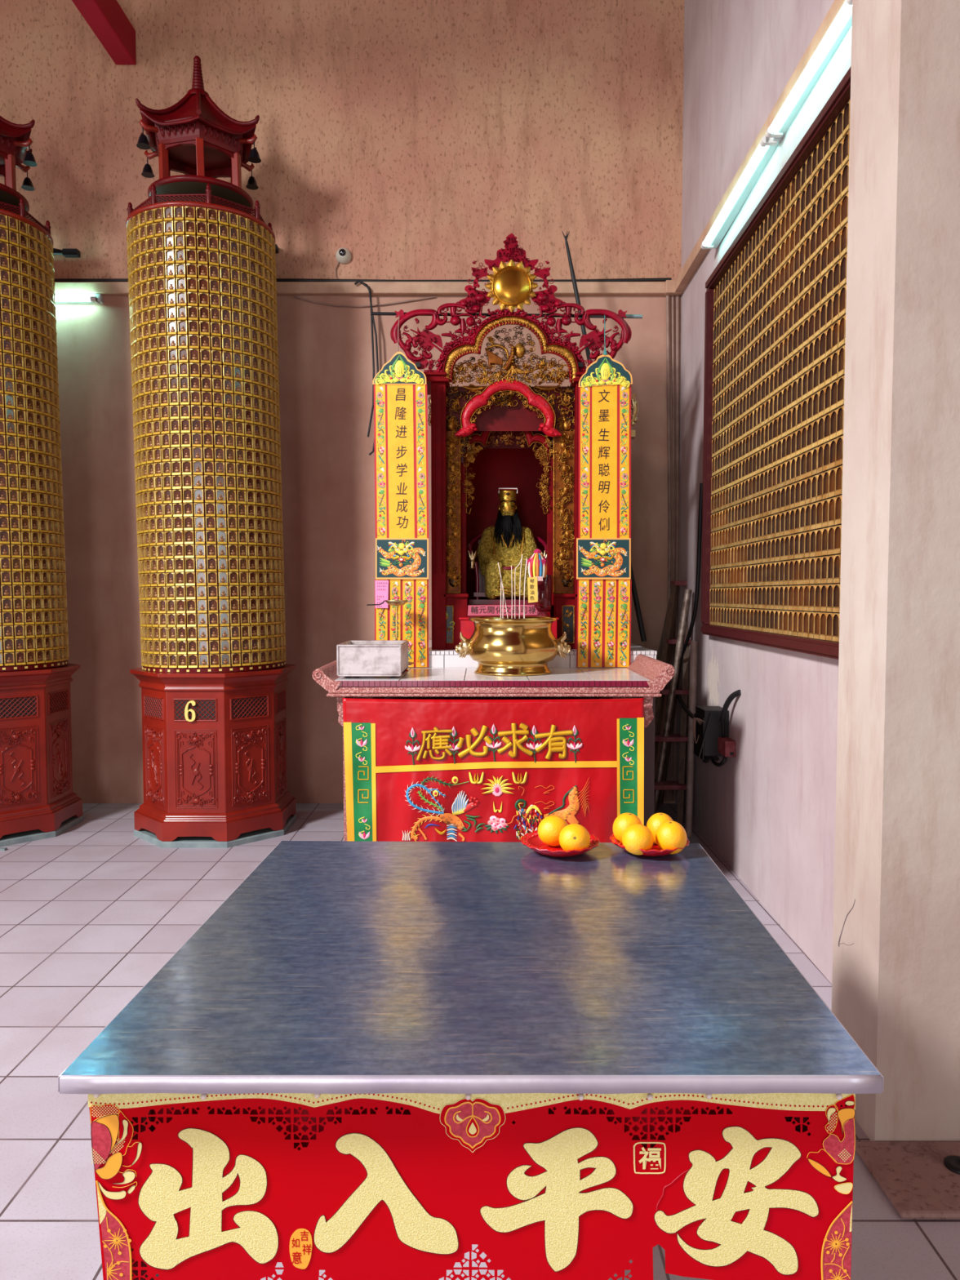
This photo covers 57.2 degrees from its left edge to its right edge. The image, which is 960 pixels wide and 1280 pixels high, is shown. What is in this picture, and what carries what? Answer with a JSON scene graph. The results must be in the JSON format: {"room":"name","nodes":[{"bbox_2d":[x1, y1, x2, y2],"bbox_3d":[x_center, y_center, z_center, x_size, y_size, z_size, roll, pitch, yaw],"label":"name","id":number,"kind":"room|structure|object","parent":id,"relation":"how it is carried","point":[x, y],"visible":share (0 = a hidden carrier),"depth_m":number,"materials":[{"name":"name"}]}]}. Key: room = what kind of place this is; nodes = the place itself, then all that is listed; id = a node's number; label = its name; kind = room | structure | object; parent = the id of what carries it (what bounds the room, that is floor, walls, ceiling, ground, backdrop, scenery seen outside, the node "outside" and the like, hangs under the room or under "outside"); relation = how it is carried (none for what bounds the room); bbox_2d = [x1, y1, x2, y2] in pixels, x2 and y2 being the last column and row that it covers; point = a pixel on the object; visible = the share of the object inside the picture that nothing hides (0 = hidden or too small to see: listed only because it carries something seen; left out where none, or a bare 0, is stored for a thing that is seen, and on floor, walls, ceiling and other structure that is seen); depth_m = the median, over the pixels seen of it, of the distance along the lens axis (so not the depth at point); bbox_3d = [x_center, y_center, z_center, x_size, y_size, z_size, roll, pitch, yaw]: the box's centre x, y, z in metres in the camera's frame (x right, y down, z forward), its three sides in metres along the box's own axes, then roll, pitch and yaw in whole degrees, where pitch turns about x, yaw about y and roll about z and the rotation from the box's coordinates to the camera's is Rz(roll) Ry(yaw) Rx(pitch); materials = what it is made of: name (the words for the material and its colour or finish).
{"room":"house of worship","nodes":[
{"label":"house of worship","id":0,"kind":"room"},
{"bbox_2d":[0,0,684,803],"bbox_3d":[-2.700,-1.983,5.932,8.600,6.200,0.150,0,3,0],"label":"wall","id":1,"kind":"structure","parent":0,"point":[412,138],"depth_m":5.81,"materials":[{"name":"paint"}]},
{"bbox_2d":[53,248,79,257],"bbox_3d":[-2.835,-2.578,5.798,0.374,0.092,0.053,0,3,-2],"label":"iron bracket","id":2,"kind":"object","parent":1,"relation":"attached to","point":[68,253],"visible":0.51,"depth_m":5.78,"materials":[{"name":"black metal"}]},
{"bbox_2d":[54,293,103,303],"bbox_3d":[-3.130,-2.253,5.799,1.260,0.064,0.094,0,3,0],"label":"lamp","id":3,"kind":"object","parent":1,"relation":"attached to","point":[60,298],"visible":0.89,"depth_m":5.79,"materials":[{"name":"white"}]},
{"bbox_2d":[71,0,136,64],"bbox_3d":[-2.320,-3.739,3.040,0.137,0.220,5.450,0,3,0],"label":"ceiling beam","id":4,"kind":"structure","parent":1,"relation":"attached to","point":[106,19],"depth_m":5.46,"materials":[{"name":"red paint"}]},
{"bbox_2d":[275,244,278,253],"bbox_3d":[-1.428,-2.576,5.752,0.190,0.036,0.150,0,3,0],"label":"iron bracket","id":5,"kind":"object","parent":1,"relation":"attached to","point":[276,245],"visible":0.09,"depth_m":5.78,"materials":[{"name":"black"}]},
{"bbox_2d":[335,247,351,264],"bbox_3d":[-0.903,-2.541,5.794,0.104,0.104,0.069,0,3,0],"label":"security camera","id":6,"kind":"object","parent":1,"relation":"attached to","point":[343,255],"visible":1,"depth_m":5.79,"materials":[{"name":"beige plastic"}]},
{"bbox_2d":[334,262,339,279],"bbox_3d":[-0.901,-2.431,5.827,0.119,0.152,0.007,0,3,0],"label":"cable","id":7,"kind":"object","parent":6,"relation":"hanging from","point":[338,262],"visible":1,"depth_m":5.82,"materials":[{"name":"white plastic"}]},
{"bbox_2d":[54,0,852,296],"bbox_3d":[-2.333,-2.237,4.117,7.335,0.083,3.450,0,3,0],"label":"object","id":8,"kind":"object","parent":1,"relation":"attached to","point":[670,287],"visible":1,"depth_m":5.79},
{"bbox_2d":[53,277,671,281],"bbox_3d":[-2.370,-2.371,5.803,7.260,0.029,0.032,0,3,0],"label":"cable","id":9,"kind":"object","parent":8,"relation":"on","point":[660,279],"visible":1,"depth_m":5.80,"materials":[{"name":"black rubber"}]},
{"bbox_2d":[293,296,435,306],"bbox_3d":[-0.763,-2.243,5.832,0.941,0.071,0.008,0,3,0],"label":"wire","id":10,"kind":"object","parent":8,"relation":"hanging from","point":[300,298],"visible":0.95,"depth_m":5.83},
{"bbox_2d":[354,280,378,455],"bbox_3d":[-0.745,-1.790,5.794,0.160,1.139,0.019,0,3,0],"label":"hanging cable","id":11,"kind":"object","parent":8,"relation":"hanging from","point":[372,320],"visible":0.83,"depth_m":5.78,"materials":[{"name":"black rubber"}]},
{"bbox_2d":[700,135,782,248],"bbox_3d":[1.265,-2.185,4.327,0.094,0.108,1.094,0,3,0],"label":"lamp","id":12,"kind":"object","parent":8,"relation":"attached to","point":[766,147],"visible":0.92,"depth_m":4.24,"materials":[{"name":"white"}]},
{"bbox_2d":[765,0,852,137],"bbox_3d":[1.265,-2.161,3.325,0.094,0.078,0.896,0,3,0],"label":"lamp","id":13,"kind":"object","parent":8,"relation":"attached to","point":[792,105],"visible":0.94,"depth_m":3.32,"materials":[{"name":"white"}]},
{"bbox_2d":[665,294,671,801],"bbox_3d":[1.259,-0.593,5.914,0.056,3.386,0.024,0,3,0],"label":"conduit pipe","id":14,"kind":"object","parent":1,"relation":"attached to","point":[668,329],"visible":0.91,"depth_m":5.88,"materials":[{"name":"black plastic"}]},
{"bbox_2d":[669,295,675,800],"bbox_3d":[1.290,-0.593,5.917,0.043,3.386,0.018,0,3,0],"label":"conduit pipe","id":15,"kind":"object","parent":1,"relation":"attached to","point":[672,296],"visible":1,"depth_m":5.88,"materials":[{"name":"black plastic"}]},
{"bbox_2d":[672,294,679,801],"bbox_3d":[1.317,-0.593,5.914,0.041,3.386,0.024,0,3,0],"label":"conduit pipe","id":16,"kind":"object","parent":1,"relation":"attached to","point":[677,543],"visible":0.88,"depth_m":5.88,"materials":[{"name":"black plastic"}]},
{"bbox_2d":[680,295,681,382],"bbox_3d":[1.346,-0.593,5.916,0.034,3.386,0.020,0,3,0],"label":"conduit pipe","id":17,"kind":"object","parent":1,"relation":"attached to","point":[681,295],"visible":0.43,"depth_m":5.83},
{"bbox_2d":[0,803,959,1279],"bbox_3d":[-2.200,1.478,-0.125,9.600,0.100,12.600,0,3,0],"label":"floor","id":18,"kind":"structure","parent":0,"point":[91,912],"depth_m":3.17,"materials":[{"name":"tile"}]},
{"bbox_2d":[0,815,84,850],"bbox_3d":[-2.945,1.134,5.352,0.890,0.034,0.915,0,3,0],"label":"stone slab","id":19,"kind":"object","parent":18,"relation":"on","point":[36,834],"visible":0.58,"depth_m":5.12,"materials":[{"name":"grey stone"}]},
{"bbox_2d":[0,115,82,838],"bbox_3d":[-2.945,-1.158,5.248,0.896,4.550,0.896,3,4,45],"label":"tower","id":20,"kind":"object","parent":19,"relation":"on","point":[36,768],"visible":1,"depth_m":5.10,"materials":[{"name":"gold metal"}]},
{"bbox_2d":[0,694,39,720],"bbox_3d":[-2.666,0.388,5.047,0.007,0.134,0.252,3,4,45],"label":"vent","id":21,"kind":"object","parent":20,"relation":"attached to","point":[12,707],"depth_m":5.06,"materials":[{"name":"red paint"}]},
{"bbox_2d":[48,688,69,715],"bbox_3d":[-2.550,0.374,5.326,0.007,0.134,0.252,0,3,0],"label":"vent","id":22,"kind":"object","parent":20,"relation":"attached to","point":[58,699],"depth_m":5.33,"materials":[{"name":"red paint"}]},
{"bbox_2d":[133,814,297,848],"bbox_3d":[-1.608,1.131,5.397,0.890,0.034,0.890,0,3,0],"label":"stone slab","id":23,"kind":"object","parent":18,"relation":"on","point":[264,833],"visible":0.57,"depth_m":5.03,"materials":[{"name":"grey stone"}]},
{"bbox_2d":[125,55,295,841],"bbox_3d":[-1.608,-1.159,5.281,0.896,4.550,0.896,3,4,45],"label":"tower","id":24,"kind":"object","parent":23,"relation":"on","point":[213,674],"visible":1,"depth_m":4.97,"materials":[{"name":"gold metal"}]},
{"bbox_2d":[142,693,164,720],"bbox_3d":[-1.887,0.389,5.080,0.252,0.134,0.007,3,4,45],"label":"vent","id":25,"kind":"object","parent":24,"relation":"attached to","point":[153,704],"depth_m":5.08,"materials":[{"name":"red paint"}]},
{"bbox_2d":[173,697,217,721],"bbox_3d":[-1.608,0.395,4.964,0.252,0.134,0.007,0,3,0],"label":"vent","id":26,"kind":"object","parent":24,"relation":"attached to","point":[184,709],"depth_m":4.96,"materials":[{"name":"red paint"}]},
{"bbox_2d":[229,693,268,720],"bbox_3d":[-1.329,0.389,5.080,0.007,0.134,0.252,3,4,45],"label":"vent","id":27,"kind":"object","parent":24,"relation":"attached to","point":[242,707],"depth_m":5.08,"materials":[{"name":"red paint"}]},
{"bbox_2d":[275,688,285,714],"bbox_3d":[-1.213,0.375,5.359,0.007,0.134,0.252,0,3,0],"label":"vent","id":28,"kind":"object","parent":24,"relation":"attached to","point":[280,694],"depth_m":5.35,"materials":[{"name":"red paint"}]},
{"bbox_2d":[57,840,884,1279],"bbox_3d":[0.003,0.934,1.702,1.098,0.802,1.098,0,3,0],"label":"table","id":29,"kind":"object","parent":18,"relation":"on","point":[333,966],"visible":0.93,"depth_m":1.38,"materials":[{"name":"metal"}]},
{"bbox_2d":[88,1093,855,1279],"bbox_3d":[-0.011,0.750,1.175,1.020,0.302,0.004,0,3,0],"label":"banner","id":30,"kind":"object","parent":29,"relation":"attached to","point":[743,1194],"visible":1,"depth_m":1.17,"materials":[{"name":"red fabric"}]},
{"bbox_2d":[93,1093,99,1097],"bbox_3d":[-0.507,0.602,1.166,0.009,0.010,0.013,0,3,0],"label":"pushpin","id":31,"kind":"object","parent":30,"relation":"attached to","point":[95,1095],"visible":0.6,"depth_m":1.16,"materials":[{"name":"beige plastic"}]},
{"bbox_2d":[200,1093,206,1100],"bbox_3d":[-0.365,0.605,1.166,0.008,0.010,0.013,0,3,0],"label":"pushpin","id":32,"kind":"object","parent":30,"relation":"attached to","point":[203,1096],"visible":0.86,"depth_m":1.16,"materials":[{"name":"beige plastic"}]},
{"bbox_2d":[314,1093,319,1097],"bbox_3d":[-0.215,0.602,1.166,0.008,0.010,0.013,0,3,0],"label":"pushpin","id":33,"kind":"object","parent":30,"relation":"attached to","point":[316,1095],"visible":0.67,"depth_m":1.16,"materials":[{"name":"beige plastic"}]},
{"bbox_2d":[465,1093,471,1100],"bbox_3d":[-0.016,0.605,1.166,0.008,0.010,0.013,0,3,0],"label":"pushpin","id":34,"kind":"object","parent":30,"relation":"attached to","point":[468,1096],"visible":0.88,"depth_m":1.16,"materials":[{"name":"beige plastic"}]},
{"bbox_2d":[577,1093,583,1100],"bbox_3d":[0.134,0.605,1.166,0.008,0.010,0.013,0,3,0],"label":"pushpin","id":35,"kind":"object","parent":30,"relation":"attached to","point":[580,1096],"visible":0.95,"depth_m":1.16,"materials":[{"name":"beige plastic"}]},
{"bbox_2d":[646,1093,653,1100],"bbox_3d":[0.225,0.605,1.166,0.008,0.010,0.013,0,3,0],"label":"pushpin","id":36,"kind":"object","parent":30,"relation":"attached to","point":[649,1096],"visible":1,"depth_m":1.16,"materials":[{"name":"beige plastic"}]},
{"bbox_2d":[705,1093,711,1099],"bbox_3d":[0.303,0.603,1.166,0.008,0.010,0.013,0,3,0],"label":"pushpin","id":37,"kind":"object","parent":30,"relation":"attached to","point":[708,1096],"visible":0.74,"depth_m":1.16,"materials":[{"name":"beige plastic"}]},
{"bbox_2d":[835,1093,842,1100],"bbox_3d":[0.475,0.605,1.166,0.008,0.010,0.013,0,3,0],"label":"pushpin","id":38,"kind":"object","parent":30,"relation":"attached to","point":[838,1096],"visible":0.87,"depth_m":1.16,"materials":[{"name":"beige plastic"}]},
{"bbox_2d":[520,830,599,857],"bbox_3d":[0.194,0.496,2.132,0.190,0.029,0.192,0,3,0],"label":"fruit plate","id":39,"kind":"object","parent":29,"relation":"on","point":[532,841],"visible":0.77,"depth_m":2.11,"materials":[{"name":"red plastic"}]},
{"bbox_2d":[537,815,568,846],"bbox_3d":[0.181,0.468,2.156,0.079,0.074,0.075,0,3,0],"label":"orange","id":40,"kind":"object","parent":39,"relation":"on","point":[549,828],"visible":0.88,"depth_m":2.13,"materials":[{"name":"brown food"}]},
{"bbox_2d":[559,823,590,851],"bbox_3d":[0.224,0.472,2.087,0.074,0.072,0.074,0,3,0],"label":"orange","id":41,"kind":"object","parent":39,"relation":"on","point":[572,836],"visible":0.95,"depth_m":2.06,"materials":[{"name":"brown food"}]},
{"bbox_2d":[609,833,689,856],"bbox_3d":[0.411,0.496,2.137,0.190,0.029,0.192,0,3,0],"label":"fruit plate","id":42,"kind":"object","parent":29,"relation":"on","point":[655,851],"visible":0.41,"depth_m":2.07,"materials":[{"name":"red plastic"}]},
{"bbox_2d":[612,813,642,842],"bbox_3d":[0.364,0.465,2.166,0.074,0.078,0.076,0,3,0],"label":"orange","id":43,"kind":"object","parent":42,"relation":"on","point":[624,820],"visible":0.66,"depth_m":2.15,"materials":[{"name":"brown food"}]},
{"bbox_2d":[622,823,653,854],"bbox_3d":[0.374,0.473,2.085,0.074,0.072,0.074,0,3,0],"label":"orange","id":44,"kind":"object","parent":42,"relation":"on","point":[635,837],"visible":1,"depth_m":2.06,"materials":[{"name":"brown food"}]},
{"bbox_2d":[646,813,673,844],"bbox_3d":[0.445,0.465,2.166,0.071,0.077,0.074,0,3,0],"label":"orange","id":45,"kind":"object","parent":42,"relation":"on","point":[656,820],"visible":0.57,"depth_m":2.15,"materials":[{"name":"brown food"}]},
{"bbox_2d":[655,820,686,853],"bbox_3d":[0.455,0.469,2.090,0.073,0.078,0.074,0,3,0],"label":"orange","id":46,"kind":"object","parent":42,"relation":"on","point":[670,834],"visible":0.91,"depth_m":2.06,"materials":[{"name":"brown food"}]},
{"bbox_2d":[312,653,675,840],"bbox_3d":[0.061,0.645,4.392,1.652,1.107,0.732,0,3,0],"label":"altar table","id":47,"kind":"object","parent":18,"relation":"on","point":[646,676],"visible":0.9,"depth_m":4.02,"materials":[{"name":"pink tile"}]},
{"bbox_2d":[336,640,408,678],"bbox_3d":[-0.515,0.091,4.280,0.303,0.160,0.392,0,3,0],"label":"box","id":48,"kind":"object","parent":47,"relation":"on","point":[354,658],"visible":1,"depth_m":4.09,"materials":[{"name":"white stone"}]},
{"bbox_2d":[366,600,408,639],"bbox_3d":[-0.479,-0.024,4.555,0.212,0.363,0.120,0,3,0],"label":"oil lamp","id":49,"kind":"object","parent":47,"relation":"on","point":[391,602],"visible":0.73,"depth_m":4.54,"materials":[{"name":"gold metal"}]},
{"bbox_2d":[404,662,415,671],"bbox_3d":[-0.388,0.138,4.533,0.112,0.042,0.112,0,3,0],"label":"saucer","id":50,"kind":"object","parent":47,"relation":"on","point":[409,663],"visible":0.3,"depth_m":4.52,"materials":[{"name":"plastic"}]},
{"bbox_2d":[342,697,644,842],"bbox_3d":[0.067,0.850,4.031,1.384,1.175,0.055,0,3,0],"label":"altar cloth","id":51,"kind":"object","parent":47,"relation":"hanging from","point":[416,770],"visible":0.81,"depth_m":4.01,"materials":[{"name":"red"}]},
{"bbox_2d":[454,616,570,675],"bbox_3d":[0.164,0.026,4.407,0.457,0.278,0.457,3,4,44],"label":"incense censer","id":52,"kind":"object","parent":47,"relation":"on","point":[505,646],"visible":1,"depth_m":4.24,"materials":[{"name":"gold metal"}]},
{"bbox_2d":[500,576,501,618],"bbox_3d":[0.104,-0.199,4.365,0.006,0.233,0.004,0,3,0],"label":"incense stick","id":53,"kind":"object","parent":52,"relation":"on","point":[500,576],"visible":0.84,"depth_m":4.36,"materials":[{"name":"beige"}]},
{"bbox_2d":[502,584,503,618],"bbox_3d":[0.114,-0.182,4.416,0.009,0.195,0.004,0,3,0],"label":"incense stick","id":54,"kind":"object","parent":52,"relation":"on","point":[502,584],"visible":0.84,"depth_m":4.41,"materials":[{"name":"beige"}]},
{"bbox_2d":[497,562,508,618],"bbox_3d":[0.118,-0.237,4.424,0.057,0.305,0.004,0,3,0],"label":"incense stick","id":55,"kind":"object","parent":52,"relation":"on","point":[498,562],"visible":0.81,"depth_m":4.42,"materials":[{"name":"beige"}]},
{"bbox_2d":[511,565,512,618],"bbox_3d":[0.159,-0.228,4.384,0.007,0.288,0.004,0,3,0],"label":"incense stick","id":56,"kind":"object","parent":52,"relation":"on","point":[511,566],"visible":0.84,"depth_m":4.38,"materials":[{"name":"beige"}]},
{"bbox_2d":[514,559,521,618],"bbox_3d":[0.192,-0.246,4.423,0.036,0.322,0.004,0,3,0],"label":"incense stick","id":57,"kind":"object","parent":52,"relation":"on","point":[521,559],"visible":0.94,"depth_m":4.42,"materials":[{"name":"beige"}]},
{"bbox_2d":[519,554,522,618],"bbox_3d":[0.204,-0.256,4.393,0.018,0.343,0.004,0,3,0],"label":"incense stick","id":58,"kind":"object","parent":52,"relation":"on","point":[522,554],"visible":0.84,"depth_m":4.39,"materials":[{"name":"beige"}]},
{"bbox_2d":[523,559,527,618],"bbox_3d":[0.226,-0.243,4.373,0.020,0.320,0.003,0,3,0],"label":"incense stick","id":59,"kind":"object","parent":52,"relation":"on","point":[526,559],"visible":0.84,"depth_m":4.37,"materials":[{"name":"beige"}]},
{"bbox_2d":[524,557,527,618],"bbox_3d":[0.228,-0.248,4.413,0.016,0.327,0.004,0,3,0],"label":"incense stick","id":60,"kind":"object","parent":52,"relation":"on","point":[526,557],"visible":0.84,"depth_m":4.41,"materials":[{"name":"beige"}]},
{"bbox_2d":[385,640,657,826],"bbox_3d":[0.153,0.589,5.362,1.595,1.122,1.210,0,3,0],"label":"platform","id":61,"kind":"object","parent":18,"relation":"on","point":[447,658],"visible":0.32,"depth_m":4.75,"materials":[{"name":"grey tile"}]},
{"bbox_2d":[458,617,559,641],"bbox_3d":[0.157,-0.034,4.809,0.540,0.179,0.086,0,3,0],"label":"ledge","id":62,"kind":"object","parent":61,"relation":"on","point":[467,627],"visible":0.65,"depth_m":4.77,"materials":[{"name":"red paint"}]},
{"bbox_2d":[533,574,552,617],"bbox_3d":[0.343,-0.239,4.804,0.104,0.230,0.104,0,3,0],"label":"glass vase","id":63,"kind":"object","parent":62,"relation":"on","point":[544,604],"visible":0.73,"depth_m":4.76,"materials":[{"name":"red"}]},
{"bbox_2d":[527,548,547,581],"bbox_3d":[0.309,-0.406,4.757,0.107,0.176,0.123,1,3,22],"label":"lantern ornament","id":64,"kind":"object","parent":63,"relation":"on","point":[537,564],"visible":1,"depth_m":4.72,"materials":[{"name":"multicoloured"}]},
{"bbox_2d":[527,577,537,603],"bbox_3d":[0.281,-0.268,4.704,0.056,0.139,0.004,0,3,0],"label":"tag","id":65,"kind":"object","parent":64,"relation":"hanging from","point":[531,581],"visible":1,"depth_m":4.70,"materials":[{"name":"yellow paper"}]},
{"bbox_2d":[390,233,639,649],"bbox_3d":[0.192,-1.103,5.216,1.368,2.273,0.870,0,3,0],"label":"shrine","id":66,"kind":"object","parent":61,"relation":"on","point":[505,433],"depth_m":4.86,"materials":[{"name":"red wood"}]},
{"bbox_2d":[397,315,399,351],"bbox_3d":[-0.433,-1.633,4.691,0.005,0.241,0.148,0,3,-2],"label":"cord","id":67,"kind":"object","parent":66,"relation":"attached to","point":[399,315],"visible":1,"depth_m":4.63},
{"bbox_2d":[372,351,428,666],"bbox_3d":[-0.419,-0.685,4.662,0.295,1.666,0.024,0,3,0],"label":"banner","id":68,"kind":"object","parent":67,"relation":"hanging from","point":[400,388],"visible":0.94,"depth_m":4.66,"materials":[{"name":"yellow"}]},
{"bbox_2d":[374,580,388,608],"bbox_3d":[-0.522,-0.243,4.683,0.072,0.148,0.004,0,3,0],"label":"note","id":69,"kind":"object","parent":68,"relation":"attached to","point":[381,587],"visible":0.98,"depth_m":4.68,"materials":[{"name":"pink paper"}]},
{"bbox_2d":[370,311,642,318],"bbox_3d":[0.147,-1.791,4.851,1.497,0.036,0.022,0,3,0],"label":"bar","id":70,"kind":"object","parent":66,"relation":"attached to","point":[392,313],"visible":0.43,"depth_m":4.84,"materials":[{"name":"black metal"}]},
{"bbox_2d":[467,533,546,604],"bbox_3d":[0.165,-0.449,5.246,0.473,0.470,0.294,0,3,0],"label":"chair","id":71,"kind":"object","parent":66,"relation":"on","point":[479,580],"visible":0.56,"depth_m":5.14,"materials":[{"name":"red paint"}]},
{"bbox_2d":[476,488,537,599],"bbox_3d":[0.165,-0.567,5.194,0.371,0.654,0.279,0,3,0],"label":"statue","id":72,"kind":"object","parent":71,"relation":"on","point":[504,543],"visible":0.91,"depth_m":5.18,"materials":[{"name":"gold metal"}]},
{"bbox_2d":[603,315,607,355],"bbox_3d":[0.671,-1.627,4.685,0.026,0.254,0.159,1,3,10],"label":"cord","id":73,"kind":"object","parent":66,"relation":"hanging from","point":[605,353],"visible":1,"depth_m":4.62,"materials":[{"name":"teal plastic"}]},
{"bbox_2d":[576,354,632,666],"bbox_3d":[0.661,-0.679,4.663,0.296,1.653,0.024,0,3,0],"label":"banner","id":74,"kind":"object","parent":73,"relation":"hanging from","point":[603,543],"visible":1,"depth_m":4.67,"materials":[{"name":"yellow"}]},
{"bbox_2d":[561,231,646,641],"bbox_3d":[0.779,-1.272,5.505,0.546,2.565,0.033,1,3,14],"label":"rod","id":75,"kind":"object","parent":61,"relation":"on","point":[634,593],"visible":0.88,"depth_m":5.49,"materials":[{"name":"black metal"}]},
{"bbox_2d":[654,581,690,825],"bbox_3d":[1.177,0.375,5.601,0.430,1.504,0.611,0,3,0],"label":"step ladder","id":76,"kind":"object","parent":18,"relation":"on","point":[664,654],"visible":0.52,"depth_m":5.53,"materials":[{"name":"brown wood"}]},
{"bbox_2d":[653,589,692,813],"bbox_3d":[1.181,0.412,5.453,0.260,1.453,0.046,0,3,-7],"label":"metal pole","id":77,"kind":"object","parent":18,"relation":"on","point":[687,594],"visible":0.88,"depth_m":5.43,"materials":[{"name":"grey metal"}]},
{"bbox_2d":[685,640,697,837],"bbox_3d":[1.261,0.583,5.246,0.044,1.152,0.236,1,3,19],"label":"pipe","id":78,"kind":"object","parent":18,"relation":"on","point":[694,644],"visible":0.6,"depth_m":5.23,"materials":[{"name":"black metal"}]},
{"bbox_2d":[675,0,852,983],"bbox_3d":[1.428,-1.888,4.060,0.250,6.200,3.705,0,3,1],"label":"wall","id":79,"kind":"structure","parent":0,"point":[769,811],"depth_m":4.20,"materials":[{"name":"paint"}]},
{"bbox_2d":[693,689,741,766],"bbox_3d":[1.227,0.452,4.635,0.178,0.430,0.450,0,3,0],"label":"junction box","id":80,"kind":"object","parent":79,"relation":"attached to","point":[710,723],"visible":0.95,"depth_m":4.63,"materials":[{"name":"black plastic"}]},
{"bbox_2d":[675,483,702,719],"bbox_3d":[1.268,-0.239,5.200,0.106,1.377,0.820,0,3,3],"label":"cable","id":81,"kind":"object","parent":80,"relation":"attached to","point":[684,707],"visible":0.73,"depth_m":5.24,"materials":[{"name":"black rubber"}]},
{"bbox_2d":[717,737,735,756],"bbox_3d":[1.281,0.544,4.479,0.055,0.109,0.313,0,3,0],"label":"wall socket","id":82,"kind":"object","parent":79,"relation":"attached to","point":[726,746],"visible":0.73,"depth_m":4.47,"materials":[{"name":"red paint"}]},
{"bbox_2d":[701,66,850,659],"bbox_3d":[1.266,-0.957,3.716,0.060,1.975,2.521,0,3,1],"label":"panel","id":83,"kind":"object","parent":79,"relation":"attached to","point":[775,317],"visible":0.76,"depth_m":3.71,"materials":[{"name":"gold metal"}]},
{"bbox_2d":[831,0,959,1141],"bbox_3d":[1.384,-1.796,2.257,0.733,6.200,0.290,0,3,0],"label":"pillar","id":84,"kind":"structure","parent":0,"point":[895,975],"depth_m":2.23,"materials":[{"name":"paint"}]},
{"bbox_2d":[854,1141,959,1219],"bbox_3d":[1.354,1.305,2.134,0.792,0.018,0.270,0,3,0],"label":"slab","id":85,"kind":"object","parent":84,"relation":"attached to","point":[914,1177],"depth_m":2.13,"materials":[{"name":"stone"}]},
{"bbox_2d":[943,1155,959,1174],"bbox_3d":[1.178,1.289,2.162,0.068,0.010,0.068,0,3,0],"label":"drain cover","id":86,"kind":"object","parent":85,"relation":"on","point":[952,1162],"visible":1,"depth_m":2.16,"materials":[{"name":"black metal"}]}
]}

